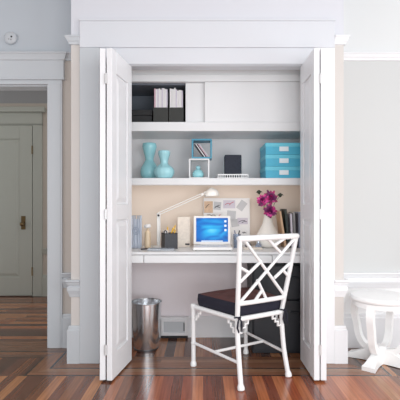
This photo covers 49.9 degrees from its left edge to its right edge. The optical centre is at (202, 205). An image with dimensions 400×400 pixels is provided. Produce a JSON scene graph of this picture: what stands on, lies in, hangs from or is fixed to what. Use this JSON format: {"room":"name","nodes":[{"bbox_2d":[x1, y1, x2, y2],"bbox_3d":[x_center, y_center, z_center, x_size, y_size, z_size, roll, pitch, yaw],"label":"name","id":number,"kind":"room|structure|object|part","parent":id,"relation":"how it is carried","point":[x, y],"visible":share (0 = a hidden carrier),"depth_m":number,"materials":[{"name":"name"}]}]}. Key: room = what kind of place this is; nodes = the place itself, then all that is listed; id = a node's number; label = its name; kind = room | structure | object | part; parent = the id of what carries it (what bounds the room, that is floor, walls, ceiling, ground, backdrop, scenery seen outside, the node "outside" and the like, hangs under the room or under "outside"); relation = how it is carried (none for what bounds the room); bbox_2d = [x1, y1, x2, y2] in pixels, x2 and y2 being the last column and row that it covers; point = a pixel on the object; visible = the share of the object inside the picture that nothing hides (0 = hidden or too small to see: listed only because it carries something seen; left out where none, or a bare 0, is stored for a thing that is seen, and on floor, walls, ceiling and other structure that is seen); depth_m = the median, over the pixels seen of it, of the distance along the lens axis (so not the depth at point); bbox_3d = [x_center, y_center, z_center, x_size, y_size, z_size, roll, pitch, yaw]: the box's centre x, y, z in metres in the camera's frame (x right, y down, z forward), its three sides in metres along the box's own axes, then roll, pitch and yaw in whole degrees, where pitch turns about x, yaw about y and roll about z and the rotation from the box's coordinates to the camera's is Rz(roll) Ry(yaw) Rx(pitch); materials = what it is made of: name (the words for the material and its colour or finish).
{"room":"home office","nodes":[
{"label":"home office","id":0,"kind":"room"},
{"bbox_2d":[0,91,46,295],"bbox_3d":[-2.055,-0.310,5.216,2.290,2.780,0.100,0,0,0],"label":"wall","id":1,"kind":"structure","parent":0,"point":[7,98],"depth_m":5.17,"materials":[{"name":"paint"}]},
{"bbox_2d":[0,126,32,295],"bbox_3d":[-2.457,0.056,5.109,0.852,2.029,0.112,0,0,0],"label":"door","id":2,"kind":"structure","parent":1,"relation":"in","point":[16,142],"depth_m":5.13,"materials":[{"name":"paint"}]},
{"bbox_3d":[-2.139,0.200,5.092,0.059,0.160,0.078,0,0,0],"label":"handle","id":3,"kind":"part","parent":2,"relation":"part of","materials":[{"name":"gold metal"}]},
{"bbox_2d":[0,107,45,295],"bbox_3d":[-2.462,-0.050,5.133,1.155,2.260,0.074,0,0,0],"label":"trim","id":4,"kind":"structure","parent":1,"relation":"attached to","point":[9,116],"depth_m":5.14,"materials":[{"name":"paint"}]},
{"bbox_2d":[42,275,46,295],"bbox_3d":[-1.417,0.952,5.155,1.015,0.256,0.022,0,0,0],"label":"baseboard","id":5,"kind":"structure","parent":1,"relation":"attached to","point":[44,277],"depth_m":5.14,"materials":[{"name":"paint"}]},
{"bbox_2d":[42,248,46,253],"bbox_3d":[-1.417,0.544,5.146,1.015,0.072,0.040,0,0,0],"label":"trim","id":6,"kind":"structure","parent":1,"relation":"attached to","point":[44,250],"depth_m":5.14,"materials":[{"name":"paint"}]},
{"bbox_2d":[0,0,70,313],"bbox_3d":[-2.055,-0.310,3.354,2.290,2.780,0.123,0,0,0],"label":"wall","id":7,"kind":"structure","parent":0,"point":[38,25],"depth_m":3.29,"materials":[{"name":"paint"}]},
{"bbox_2d":[4,32,17,44],"bbox_3d":[-1.466,-1.280,3.275,0.096,0.096,0.036,0,0,0],"label":"smoke detector","id":8,"kind":"object","parent":7,"relation":"attached to","point":[10,38],"visible":1,"depth_m":3.26,"materials":[{"name":"white paint"}]},
{"bbox_2d":[0,85,46,90],"bbox_3d":[-1.591,0.077,3.354,0.817,2.006,0.121,0,0,0],"label":"trim","id":9,"kind":"structure","parent":7,"relation":"attached to","point":[2,87],"depth_m":3.34,"materials":[{"name":"white paint"}]},
{"bbox_2d":[0,51,67,84],"bbox_3d":[-1.591,-1.045,3.262,1.130,0.238,0.062,0,0,0],"label":"trim","id":10,"kind":"structure","parent":7,"relation":"attached to","point":[16,67],"depth_m":3.26,"materials":[{"name":"white paint"}]},
{"bbox_2d":[47,84,62,347],"bbox_3d":[-1.127,0.077,3.278,0.111,2.006,0.030,0,0,0],"label":"trim","id":11,"kind":"structure","parent":7,"relation":"attached to","point":[54,91],"depth_m":3.26,"materials":[{"name":"white paint"}]},
{"bbox_2d":[0,296,399,399],"bbox_3d":[0.000,1.080,2.016,6.400,0.001,6.500,0,0,0],"label":"floor","id":12,"kind":"structure","parent":0,"point":[29,370],"depth_m":2.76,"materials":[{"name":"brown wood"}]},
{"bbox_2d":[132,298,162,351],"bbox_3d":[-0.432,0.901,3.266,0.250,0.358,0.250,0,0,0],"label":"trash can","id":13,"kind":"object","parent":12,"relation":"on","point":[146,312],"visible":0.91,"depth_m":3.18,"materials":[{"name":"metal"}]},
{"bbox_2d":[190,233,299,390],"bbox_3d":[0.265,0.626,2.802,0.488,0.914,0.564,0,0,-33],"label":"chair","id":14,"kind":"object","parent":12,"relation":"on","point":[294,237],"visible":0.94,"depth_m":2.65,"materials":[{"name":"white paint"}]},
{"bbox_3d":[-0.065,0.873,2.902,0.039,0.414,0.039,0,0,12],"label":"leg","id":15,"kind":"part","parent":14,"relation":"part of","materials":[{"name":"white paint"}]},
{"bbox_3d":[0.239,0.677,2.844,0.486,0.034,0.463,0,0,-33],"label":"seat frame","id":16,"kind":"part","parent":14,"relation":"part of","materials":[{"name":"white paint"}]},
{"bbox_3d":[0.208,0.436,2.520,0.030,0.490,0.126,0,0,-4],"label":"post","id":17,"kind":"part","parent":14,"relation":"part of","materials":[{"name":"white paint"}]},
{"bbox_3d":[0.216,0.880,2.539,0.042,0.406,0.088,0,0,-17],"label":"leg","id":18,"kind":"part","parent":14,"relation":"part of","materials":[{"name":"white paint"}]},
{"bbox_2d":[197,287,287,332],"bbox_3d":[0.260,0.657,2.810,0.440,0.185,0.423,0,0,-33],"label":"seat cushion","id":19,"kind":"object","parent":14,"relation":"on","point":[223,301],"visible":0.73,"depth_m":2.72,"materials":[{"name":"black fabric"}]},
{"bbox_3d":[0.313,0.873,3.143,0.039,0.414,0.039,0,0,12],"label":"leg","id":20,"kind":"part","parent":14,"relation":"part of","materials":[{"name":"white paint"}]},
{"bbox_3d":[0.365,0.581,2.646,0.374,0.029,0.035,0,0,-33],"label":"rail","id":21,"kind":"part","parent":14,"relation":"part of","materials":[{"name":"white paint"}]},
{"bbox_3d":[0.404,0.188,2.585,0.481,0.038,0.050,0,0,-33],"label":"rail","id":22,"kind":"part","parent":14,"relation":"part of","materials":[{"name":"white paint"}]},
{"bbox_3d":[0.524,0.880,2.736,0.088,0.406,0.042,0,0,42],"label":"leg","id":23,"kind":"part","parent":14,"relation":"part of","materials":[{"name":"white paint"}]},
{"bbox_3d":[0.545,0.436,2.735,0.126,0.490,0.030,0,0,28],"label":"post","id":24,"kind":"part","parent":14,"relation":"part of","materials":[{"name":"white paint"}]},
{"bbox_2d":[247,263,299,352],"bbox_3d":[0.581,0.752,3.311,0.438,0.655,0.430,0,0,0],"label":"file cabinet","id":25,"kind":"object","parent":12,"relation":"on","point":[265,328],"visible":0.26,"depth_m":3.12,"materials":[{"name":"black metal"}]},
{"bbox_3d":[0.581,0.556,3.130,0.426,0.243,0.015,0,0,0],"label":"drawer","id":26,"kind":"part","parent":25,"relation":"part of","materials":[{"name":"black metal"}]},
{"bbox_3d":[0.581,0.869,3.130,0.426,0.362,0.015,0,0,0],"label":"drawer","id":27,"kind":"part","parent":25,"relation":"part of","materials":[{"name":"black metal"}]},
{"bbox_2d":[348,290,399,373],"bbox_3d":[1.225,0.844,2.961,0.404,0.469,0.404,0,0,-3],"label":"round stool","id":28,"kind":"object","parent":12,"relation":"on","point":[376,355],"visible":1,"depth_m":2.90,"materials":[{"name":"paint"}]},
{"bbox_3d":[1.136,0.866,3.041,0.215,0.425,0.088,0,0,42],"label":"leg","id":29,"kind":"part","parent":28,"relation":"part of","materials":[{"name":"paint"}]},
{"bbox_3d":[1.145,0.866,2.872,0.088,0.425,0.215,0,0,42],"label":"leg","id":30,"kind":"part","parent":28,"relation":"part of","materials":[{"name":"paint"}]},
{"bbox_3d":[1.305,0.866,3.050,0.088,0.425,0.215,0,0,42],"label":"leg","id":31,"kind":"part","parent":28,"relation":"part of","materials":[{"name":"paint"}]},
{"bbox_3d":[1.314,0.866,2.881,0.215,0.425,0.088,0,0,42],"label":"leg","id":32,"kind":"part","parent":28,"relation":"part of","materials":[{"name":"paint"}]},
{"bbox_2d":[71,0,343,324],"bbox_3d":[0.030,-0.310,3.016,1.880,2.780,0.100,0,0,0],"label":"wall","id":33,"kind":"structure","parent":0,"point":[80,9],"depth_m":2.97,"materials":[{"name":"paint"}]},
{"bbox_2d":[62,272,79,296],"bbox_3d":[-0.959,0.568,3.113,0.165,0.120,0.397,0,0,-11],"label":"trim","id":34,"kind":"structure","parent":33,"relation":"attached to","point":[73,286],"depth_m":2.95,"materials":[{"name":"white paint"}]},
{"bbox_2d":[64,35,79,60],"bbox_3d":[-0.959,-1.139,3.111,0.166,0.058,0.400,0,0,-11],"label":"trim","id":35,"kind":"structure","parent":33,"relation":"attached to","point":[72,39],"depth_m":2.95,"materials":[{"name":"white paint"}]},
{"bbox_2d":[80,48,99,363],"bbox_3d":[-0.777,-0.003,2.955,0.135,2.166,0.022,0,0,0],"label":"trim","id":36,"kind":"structure","parent":33,"relation":"attached to","point":[89,57],"depth_m":2.94,"materials":[{"name":"white paint"}]},
{"bbox_2d":[100,48,131,380],"bbox_3d":[-0.597,0.051,2.812,0.204,2.039,0.379,0,0,0],"label":"door","id":37,"kind":"structure","parent":33,"relation":"in","point":[115,72],"depth_m":2.72,"materials":[{"name":"paint"}]},
{"bbox_2d":[79,19,335,47],"bbox_3d":[0.029,-1.183,2.950,1.754,0.194,0.031,0,0,0],"label":"trim","id":38,"kind":"structure","parent":33,"relation":"attached to","point":[94,33],"depth_m":2.94,"materials":[{"name":"white paint"}]},
{"bbox_2d":[105,48,313,69],"bbox_3d":[0.029,-1.028,3.009,1.478,0.117,0.114,0,0,0],"label":"trim","id":39,"kind":"structure","parent":33,"relation":"attached to","point":[137,58],"depth_m":2.95,"materials":[{"name":"white paint"}]},
{"bbox_2d":[300,48,325,379],"bbox_3d":[0.720,0.051,2.809,0.085,2.041,0.373,0,0,0],"label":"door","id":40,"kind":"structure","parent":33,"relation":"in","point":[313,69],"depth_m":2.67,"materials":[{"name":"paint"}]},
{"bbox_2d":[320,48,334,363],"bbox_3d":[0.836,-0.003,2.955,0.135,2.166,0.022,0,0,0],"label":"trim","id":41,"kind":"structure","parent":33,"relation":"attached to","point":[330,52],"depth_m":2.94,"materials":[{"name":"white paint"}]},
{"bbox_2d":[132,139,299,315],"bbox_3d":[0.030,0.000,3.611,1.660,2.160,0.109,0,0,0],"label":"wall","id":42,"kind":"structure","parent":0,"point":[178,285],"depth_m":3.56,"materials":[{"name":"paint"}]},
{"bbox_2d":[132,316,243,336],"bbox_3d":[0.030,0.995,3.546,1.660,0.171,0.022,0,0,0],"label":"baseboard","id":43,"kind":"structure","parent":42,"relation":"attached to","point":[206,326],"depth_m":3.54,"materials":[{"name":"white paint"}]},
{"bbox_2d":[161,316,187,337],"bbox_3d":[-0.235,0.992,3.510,0.230,0.176,0.047,0,0,0],"label":"wall vent","id":44,"kind":"object","parent":43,"relation":"attached to","point":[171,326],"visible":0.89,"depth_m":3.50,"materials":[{"name":"white metal"}]},
{"bbox_3d":[-0.235,0.984,3.497,0.170,0.086,0.002,0,0,0],"label":"inset panel","id":45,"kind":"part","parent":44,"relation":"part of","materials":[{"name":"white paint"}]},
{"bbox_2d":[132,70,299,138],"bbox_3d":[0.030,-0.783,3.360,1.652,0.463,0.387,0,0,0],"label":"upper cabinet","id":46,"kind":"object","parent":42,"relation":"attached to","point":[219,104],"visible":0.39,"depth_m":3.18,"materials":[{"name":"paint"}]},
{"bbox_2d":[132,110,152,121],"bbox_3d":[-0.503,-0.674,3.361,0.241,0.108,0.218,0,0,0],"label":"storage box","id":47,"kind":"object","parent":46,"relation":"in","point":[137,115],"visible":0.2,"depth_m":3.26,"materials":[{"name":"black cardboard"}]},
{"bbox_3d":[-0.503,-0.708,3.361,0.241,0.041,0.218,0,0,0],"label":"lid","id":48,"kind":"part","parent":47,"relation":"part of","materials":[{"name":"black cardboard"}]},
{"bbox_3d":[0.030,-0.768,3.384,1.652,0.297,0.336,0,0,0],"label":"panel","id":49,"kind":"part","parent":46,"relation":"part of","materials":[{"name":"paint"}]},
{"bbox_2d":[153,94,169,121],"bbox_3d":[-0.317,-0.750,3.344,0.110,0.260,0.245,0,0,0],"label":"holder","id":50,"kind":"object","parent":46,"relation":"in","point":[160,114],"visible":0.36,"depth_m":3.22,"materials":[{"name":"black cardboard"}]},
{"bbox_2d":[154,89,155,106],"bbox_3d":[-0.361,-0.754,3.327,0.010,0.258,0.189,0,0,0],"label":"magazine","id":51,"kind":"object","parent":50,"relation":"in","point":[154,89],"visible":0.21,"depth_m":3.23,"materials":[{"name":"pink paper"}]},
{"bbox_2d":[157,89,158,106],"bbox_3d":[-0.339,-0.753,3.328,0.010,0.255,0.187,0,0,0],"label":"magazine","id":52,"kind":"object","parent":50,"relation":"in","point":[157,89],"visible":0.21,"depth_m":3.23,"materials":[{"name":"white paper"}]},
{"bbox_2d":[160,90,161,106],"bbox_3d":[-0.317,-0.751,3.329,0.010,0.252,0.184,0,0,0],"label":"magazine","id":53,"kind":"object","parent":50,"relation":"in","point":[160,90],"visible":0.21,"depth_m":3.24,"materials":[{"name":"white paper"}]},
{"bbox_2d":[163,88,164,106],"bbox_3d":[-0.295,-0.755,3.326,0.010,0.260,0.189,0,0,0],"label":"magazine","id":54,"kind":"object","parent":50,"relation":"in","point":[163,88],"visible":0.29,"depth_m":3.23,"materials":[{"name":"white paper"}]},
{"bbox_2d":[166,89,168,106],"bbox_3d":[-0.273,-0.751,3.327,0.010,0.252,0.189,0,0,0],"label":"magazine","id":55,"kind":"object","parent":50,"relation":"in","point":[167,93],"visible":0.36,"depth_m":3.24,"materials":[{"name":"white paper"}]},
{"bbox_2d":[169,94,184,121],"bbox_3d":[-0.201,-0.750,3.344,0.109,0.260,0.245,0,0,0],"label":"holder","id":56,"kind":"object","parent":46,"relation":"in","point":[176,114],"visible":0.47,"depth_m":3.22,"materials":[{"name":"black cardboard"}]},
{"bbox_2d":[171,89,172,106],"bbox_3d":[-0.234,-0.753,3.329,0.010,0.256,0.184,0,0,0],"label":"magazine","id":57,"kind":"object","parent":56,"relation":"in","point":[171,89],"visible":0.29,"depth_m":3.24,"materials":[{"name":"white paper"}]},
{"bbox_2d":[174,88,175,106],"bbox_3d":[-0.211,-0.756,3.327,0.010,0.263,0.188,0,0,0],"label":"magazine","id":58,"kind":"object","parent":56,"relation":"in","point":[174,88],"visible":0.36,"depth_m":3.23,"materials":[{"name":"white paper"}]},
{"bbox_2d":[177,91,178,106],"bbox_3d":[-0.190,-0.746,3.329,0.010,0.243,0.185,0,0,0],"label":"magazine","id":59,"kind":"object","parent":56,"relation":"in","point":[177,91],"visible":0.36,"depth_m":3.24,"materials":[{"name":"white paper"}]},
{"bbox_2d":[180,90,181,106],"bbox_3d":[-0.168,-0.748,3.326,0.010,0.246,0.190,0,0,0],"label":"magazine","id":60,"kind":"object","parent":56,"relation":"in","point":[180,90],"visible":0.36,"depth_m":3.23,"materials":[{"name":"white paper"}]},
{"bbox_3d":[-0.013,-0.768,3.212,0.235,0.295,0.016,0,0,0],"label":"sliding door","id":61,"kind":"part","parent":46,"relation":"part of","materials":[{"name":"paint"}]},
{"bbox_3d":[0.030,-0.967,3.194,1.652,0.097,0.048,0,0,0],"label":"rail","id":62,"kind":"part","parent":46,"relation":"part of","materials":[{"name":"paint"}]},
{"bbox_3d":[0.433,-0.768,3.185,0.842,0.295,0.018,0,0,0],"label":"sliding door","id":63,"kind":"part","parent":46,"relation":"part of","materials":[{"name":"paint"}]},
{"bbox_2d":[132,178,299,184],"bbox_3d":[0.030,-0.180,3.358,1.652,0.051,0.391,0,0,0],"label":"wall shelf","id":64,"kind":"object","parent":42,"relation":"attached to","point":[135,181],"visible":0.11,"depth_m":3.17,"materials":[{"name":"paint"}]},
{"bbox_2d":[140,142,156,177],"bbox_3d":[-0.424,-0.352,3.406,0.143,0.289,0.143,0,0,0],"label":"vase","id":65,"kind":"object","parent":64,"relation":"on","point":[149,149],"visible":0.85,"depth_m":3.36,"materials":[{"name":"teal ceramic"}]},
{"bbox_2d":[154,150,173,177],"bbox_3d":[-0.294,-0.312,3.251,0.155,0.210,0.151,0,0,0],"label":"vase","id":66,"kind":"object","parent":64,"relation":"on","point":[163,170],"visible":0.95,"depth_m":3.21,"materials":[{"name":"teal ceramic"}]},
{"bbox_2d":[189,159,208,177],"bbox_3d":[-0.029,-0.282,3.311,0.155,0.150,0.150,0,0,0],"label":"organizer","id":67,"kind":"object","parent":64,"relation":"on","point":[190,160],"visible":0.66,"depth_m":3.24,"materials":[{"name":"white paint"}]},
{"bbox_2d":[192,166,203,176],"bbox_3d":[-0.038,-0.264,3.311,0.090,0.094,0.090,0,0,0],"label":"vase","id":68,"kind":"object","parent":67,"relation":"in","point":[196,173],"visible":0.88,"depth_m":3.28,"materials":[{"name":"teal ceramic"}]},
{"bbox_2d":[192,139,211,160],"bbox_3d":[-0.009,-0.432,3.313,0.155,0.149,0.145,0,0,0],"label":"organizer","id":69,"kind":"object","parent":67,"relation":"on","point":[193,140],"visible":0.92,"depth_m":3.24,"materials":[{"name":"teal paint"}]},
{"bbox_2d":[217,174,248,177],"bbox_3d":[0.226,-0.223,3.292,0.236,0.032,0.153,0,0,0],"label":"tray","id":70,"kind":"object","parent":64,"relation":"on","point":[218,175],"visible":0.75,"depth_m":3.21,"materials":[{"name":"white paint"}]},
{"bbox_2d":[224,155,241,177],"bbox_3d":[0.230,-0.304,3.299,0.140,0.180,0.095,0,0,0],"label":"box","id":71,"kind":"object","parent":70,"relation":"on","point":[232,163],"visible":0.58,"depth_m":3.25,"materials":[{"name":"fabric"}]},
{"bbox_2d":[260,166,299,177],"bbox_3d":[0.628,-0.251,3.344,0.330,0.086,0.320,0,0,0],"label":"lidded box","id":72,"kind":"object","parent":64,"relation":"on","point":[268,171],"visible":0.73,"depth_m":3.19,"materials":[{"name":"blue cardboard"}]},
{"bbox_2d":[260,155,299,169],"bbox_3d":[0.628,-0.338,3.344,0.330,0.086,0.320,0,0,0],"label":"lidded box","id":73,"kind":"object","parent":72,"relation":"on","point":[267,160],"visible":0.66,"depth_m":3.19,"materials":[{"name":"blue cardboard"}]},
{"bbox_2d":[260,143,299,158],"bbox_3d":[0.628,-0.426,3.344,0.330,0.086,0.320,0,0,0],"label":"lidded box","id":74,"kind":"object","parent":73,"relation":"on","point":[267,148],"visible":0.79,"depth_m":3.19,"materials":[{"name":"blue cardboard"}]},
{"bbox_3d":[0.628,-0.454,3.346,0.330,0.030,0.316,0,0,0],"label":"lid","id":75,"kind":"part","parent":74,"relation":"part of","materials":[{"name":"blue cardboard"}]},
{"bbox_3d":[0.628,-0.366,3.346,0.330,0.030,0.316,0,0,0],"label":"lid","id":76,"kind":"part","parent":73,"relation":"part of","materials":[{"name":"blue cardboard"}]},
{"bbox_3d":[0.628,-0.279,3.346,0.330,0.030,0.316,0,0,0],"label":"lid","id":77,"kind":"part","parent":72,"relation":"part of","materials":[{"name":"blue cardboard"}]},
{"bbox_2d":[344,0,399,313],"bbox_3d":[2.085,-0.310,3.354,2.230,2.780,0.123,0,0,0],"label":"wall","id":78,"kind":"structure","parent":0,"point":[371,88],"depth_m":3.29,"materials":[{"name":"paint"}]},
{"bbox_2d":[335,314,399,363],"bbox_3d":[2.051,0.952,3.119,2.297,0.256,0.349,0,0,0],"label":"baseboard","id":79,"kind":"structure","parent":78,"relation":"attached to","point":[345,338],"depth_m":3.27,"materials":[{"name":"white paint"}]},
{"bbox_2d":[335,272,399,296],"bbox_3d":[2.051,0.568,3.113,2.297,0.120,0.360,0,0,0],"label":"trim","id":80,"kind":"structure","parent":78,"relation":"attached to","point":[351,279],"depth_m":3.27,"materials":[{"name":"white paint"}]},
{"bbox_2d":[335,35,399,60],"bbox_3d":[2.051,-1.139,3.111,2.297,0.058,0.363,0,0,0],"label":"trim","id":81,"kind":"structure","parent":78,"relation":"attached to","point":[339,39],"depth_m":3.27,"materials":[{"name":"white paint"}]},
{"bbox_3d":[-0.855,-0.310,3.366,0.110,2.780,0.600,0,0,0],"label":"wall","id":82,"kind":"structure","parent":0,"visible":0},
{"bbox_2d":[62,314,79,363],"bbox_3d":[-0.959,0.952,3.119,0.163,0.256,0.387,0,0,-11],"label":"baseboard","id":83,"kind":"structure","parent":82,"relation":"attached to","point":[70,333],"depth_m":2.94,"materials":[{"name":"white paint"}]},
{"bbox_2d":[132,245,299,262],"bbox_3d":[0.030,0.362,3.277,1.652,0.077,0.512,0,0,0],"label":"desk","id":84,"kind":"object","parent":82,"relation":"attached to","point":[182,254],"visible":0.45,"depth_m":3.03,"materials":[{"name":"paint"}]},
{"bbox_2d":[132,215,141,248],"bbox_3d":[-0.510,0.198,3.296,0.071,0.251,0.068,0,0,0],"label":"rack","id":85,"kind":"object","parent":84,"relation":"on","point":[134,216],"visible":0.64,"depth_m":3.26,"materials":[{"name":"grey metal"}]},
{"bbox_2d":[133,219,139,247],"bbox_3d":[-0.509,0.208,3.286,0.055,0.220,0.004,0,0,0],"label":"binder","id":86,"kind":"object","parent":85,"relation":"in","point":[133,219],"visible":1,"depth_m":3.28,"materials":[{"name":"blue paper"}]},
{"bbox_3d":[-0.607,0.374,3.035,0.374,0.054,0.019,0,0,0],"label":"drawer","id":87,"kind":"part","parent":84,"relation":"part of","materials":[{"name":"paint"}]},
{"bbox_2d":[144,224,150,247],"bbox_3d":[-0.431,0.233,3.326,0.056,0.187,0.056,0,0,0],"label":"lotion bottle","id":88,"kind":"object","parent":84,"relation":"on","point":[147,240],"visible":0.91,"depth_m":3.31,"materials":[{"name":"beige plastic"}]},
{"bbox_2d":[147,248,174,250],"bbox_3d":[-0.302,0.316,3.136,0.197,0.014,0.092,0,0,0],"label":"tray","id":89,"kind":"object","parent":84,"relation":"on","point":[148,249],"visible":1,"depth_m":3.09,"materials":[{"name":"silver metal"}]},
{"bbox_2d":[161,232,177,248],"bbox_3d":[-0.256,0.264,3.276,0.102,0.119,0.102,0,0,-22],"label":"pencil cup","id":90,"kind":"object","parent":84,"relation":"on","point":[168,240],"visible":0.85,"depth_m":3.23,"materials":[{"name":"black metal"}]},
{"bbox_2d":[178,217,189,246],"bbox_3d":[-0.150,0.205,3.379,0.100,0.238,0.029,0,0,0],"label":"calendar","id":91,"kind":"object","parent":84,"relation":"on","point":[183,222],"visible":0.82,"depth_m":3.37,"materials":[{"name":"beige paper"}]},
{"bbox_2d":[152,187,218,247],"bbox_3d":[-0.135,0.089,3.377,0.528,0.469,0.117,0,0,-3],"label":"desk lamp","id":92,"kind":"object","parent":84,"relation":"on","point":[211,191],"visible":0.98,"depth_m":3.36,"materials":[{"name":"white metal"}]},
{"bbox_3d":[-0.347,0.180,3.366,0.029,0.250,0.009,0,0,0],"label":"arm","id":93,"kind":"part","parent":92,"relation":"part of","materials":[{"name":"white metal"}]},
{"bbox_3d":[-0.175,-0.015,3.376,0.353,0.175,0.008,0,0,-3],"label":"arm","id":94,"kind":"part","parent":92,"relation":"part of","materials":[{"name":"white metal"}]},
{"bbox_3d":[0.070,-0.110,3.386,0.117,0.073,0.117,0,0,0],"label":"lamp shade","id":95,"kind":"part","parent":92,"relation":"part of","materials":[{"name":"white metal"}]},
{"bbox_3d":[0.035,0.374,3.035,0.898,0.054,0.019,0,0,0],"label":"drawer","id":96,"kind":"part","parent":84,"relation":"part of","materials":[{"name":"paint"}]},
{"bbox_2d":[193,216,232,250],"bbox_3d":[0.070,0.200,3.215,0.286,0.246,0.248,0,0,0],"label":"laptop","id":97,"kind":"object","parent":84,"relation":"on","point":[211,232],"visible":1,"depth_m":3.31,"materials":[{"name":"white plastic"}]},
{"bbox_2d":[203,198,249,245],"bbox_3d":[0.194,0.129,3.527,0.380,0.389,0.032,0,0,0],"label":"board","id":98,"kind":"object","parent":84,"relation":"on","point":[245,213],"visible":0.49,"depth_m":3.53,"materials":[{"name":"white"}]},
{"bbox_2d":[204,201,212,212],"bbox_3d":[0.045,0.009,3.527,0.072,0.095,0.008,0,0,0],"label":"card","id":99,"kind":"object","parent":98,"relation":"attached to","point":[208,205],"visible":1,"depth_m":3.53,"materials":[{"name":"beige paper"}]},
{"bbox_2d":[206,212,221,215],"bbox_3d":[0.092,0.081,3.523,0.135,0.056,0.006,0,0,0],"label":"card","id":100,"kind":"object","parent":98,"relation":"attached to","point":[213,213],"visible":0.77,"depth_m":3.52,"materials":[{"name":"white paper"}]},
{"bbox_2d":[213,202,220,209],"bbox_3d":[0.118,-0.001,3.527,0.066,0.072,0.007,0,0,0],"label":"photo card","id":101,"kind":"object","parent":98,"relation":"attached to","point":[217,205],"visible":1,"depth_m":3.53,"materials":[{"name":"grey paper"}]},
{"bbox_2d":[223,200,234,207],"bbox_3d":[0.215,-0.014,3.528,0.098,0.066,0.007,0,0,0],"label":"card","id":102,"kind":"object","parent":98,"relation":"attached to","point":[226,203],"visible":1,"depth_m":3.53,"materials":[{"name":"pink paper"}]},
{"bbox_2d":[227,210,235,220],"bbox_3d":[0.232,0.079,3.524,0.078,0.085,0.006,0,0,0],"label":"swatch","id":103,"kind":"object","parent":98,"relation":"attached to","point":[232,214],"visible":0.79,"depth_m":3.52,"materials":[{"name":"paper"}]},
{"bbox_2d":[231,219,238,226],"bbox_3d":[0.262,0.138,3.521,0.071,0.070,0.005,0,0,0],"label":"swatch","id":104,"kind":"object","parent":98,"relation":"attached to","point":[233,223],"visible":0.86,"depth_m":3.52,"materials":[{"name":"grey paper"}]},
{"bbox_2d":[236,200,246,210],"bbox_3d":[0.318,-0.004,3.529,0.094,0.099,0.007,0,0,0],"label":"card","id":105,"kind":"object","parent":98,"relation":"attached to","point":[242,204],"visible":1,"depth_m":3.53,"materials":[{"name":"grey paper"}]},
{"bbox_2d":[237,218,247,223],"bbox_3d":[0.325,0.123,3.520,0.085,0.052,0.006,0,0,0],"label":"card","id":106,"kind":"object","parent":98,"relation":"attached to","point":[240,220],"visible":1,"depth_m":3.52,"materials":[{"name":"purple paper"}]},
{"bbox_2d":[239,231,247,234],"bbox_3d":[0.330,0.221,3.515,0.070,0.038,0.006,0,0,0],"label":"slip","id":107,"kind":"object","parent":98,"relation":"attached to","point":[241,232],"visible":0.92,"depth_m":3.52,"materials":[{"name":"white paper"}]},
{"bbox_2d":[233,234,240,247],"bbox_3d":[0.262,0.271,3.326,0.060,0.105,0.060,0,0,0],"label":"glass","id":108,"kind":"object","parent":84,"relation":"on","point":[235,236],"visible":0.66,"depth_m":3.30,"materials":[{"name":"glass"}]},
{"bbox_2d":[243,247,262,249],"bbox_3d":[0.370,0.317,3.208,0.140,0.012,0.085,0,0,0],"label":"notebook","id":109,"kind":"object","parent":84,"relation":"on","point":[244,248],"visible":0.94,"depth_m":3.17,"materials":[{"name":"beige paper"}]},
{"bbox_2d":[256,214,278,247],"bbox_3d":[0.508,0.195,3.366,0.190,0.257,0.190,0,0,0],"label":"bottle vase","id":110,"kind":"object","parent":84,"relation":"on","point":[267,227],"visible":0.58,"depth_m":3.31,"materials":[{"name":"beige ceramic"}]},
{"bbox_2d":[257,194,267,206],"bbox_3d":[0.457,0.010,3.316,0.091,0.198,0.106,0,0,0],"label":"flower","id":111,"kind":"object","parent":110,"relation":"in","point":[262,200],"visible":0.99,"depth_m":3.28,"materials":[{"name":"purple plant"}]},
{"bbox_2d":[263,203,276,217],"bbox_3d":[0.505,0.044,3.293,0.106,0.130,0.114,0,0,-35],"label":"flower","id":112,"kind":"object","parent":110,"relation":"in","point":[269,211],"visible":0.98,"depth_m":3.26,"materials":[{"name":"purple plant"}]},
{"bbox_2d":[264,190,277,204],"bbox_3d":[0.531,-0.010,3.378,0.111,0.237,0.072,0,0,0],"label":"flower","id":113,"kind":"object","parent":110,"relation":"in","point":[271,197],"visible":0.86,"depth_m":3.37,"materials":[{"name":"purple plant"}]},
{"bbox_2d":[276,211,285,247],"bbox_3d":[0.616,0.181,3.401,0.059,0.283,0.190,0,0,0],"label":"book","id":114,"kind":"object","parent":84,"relation":"on","point":[279,215],"visible":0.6,"depth_m":3.35,"materials":[{"name":"brown paper"}]},
{"bbox_2d":[280,209,289,247],"bbox_3d":[0.649,0.173,3.401,0.048,0.300,0.190,0,0,0],"label":"folder","id":115,"kind":"object","parent":84,"relation":"on","point":[283,211],"visible":0.61,"depth_m":3.31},
{"bbox_3d":[0.672,0.374,3.035,0.364,0.054,0.019,0,0,0],"label":"drawer","id":116,"kind":"part","parent":84,"relation":"part of","materials":[{"name":"paint"}]},
{"bbox_2d":[287,213,292,247],"bbox_3d":[0.683,0.191,3.401,0.024,0.263,0.190,0,0,0],"label":"book","id":117,"kind":"object","parent":84,"relation":"on","point":[289,216],"visible":0.54,"depth_m":3.32,"materials":[{"name":"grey paper"}]},
{"bbox_2d":[288,212,295,232],"bbox_3d":[0.705,0.186,3.401,0.024,0.273,0.190,0,0,0],"label":"book","id":118,"kind":"object","parent":84,"relation":"on","point":[292,213],"visible":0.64,"depth_m":3.31,"materials":[{"name":"grey paper"}]},
{"bbox_2d":[295,213,297,247],"bbox_3d":[0.724,0.189,3.401,0.015,0.269,0.190,0,0,0],"label":"book","id":119,"kind":"object","parent":84,"relation":"on","point":[296,215],"visible":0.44,"depth_m":3.31,"materials":[{"name":"paper"}]},
{"bbox_2d":[295,212,299,247],"bbox_3d":[0.745,0.184,3.401,0.021,0.277,0.190,0,0,0],"label":"book","id":120,"kind":"object","parent":84,"relation":"on","point":[298,213],"visible":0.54,"depth_m":3.31,"materials":[{"name":"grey paper"}]}
]}

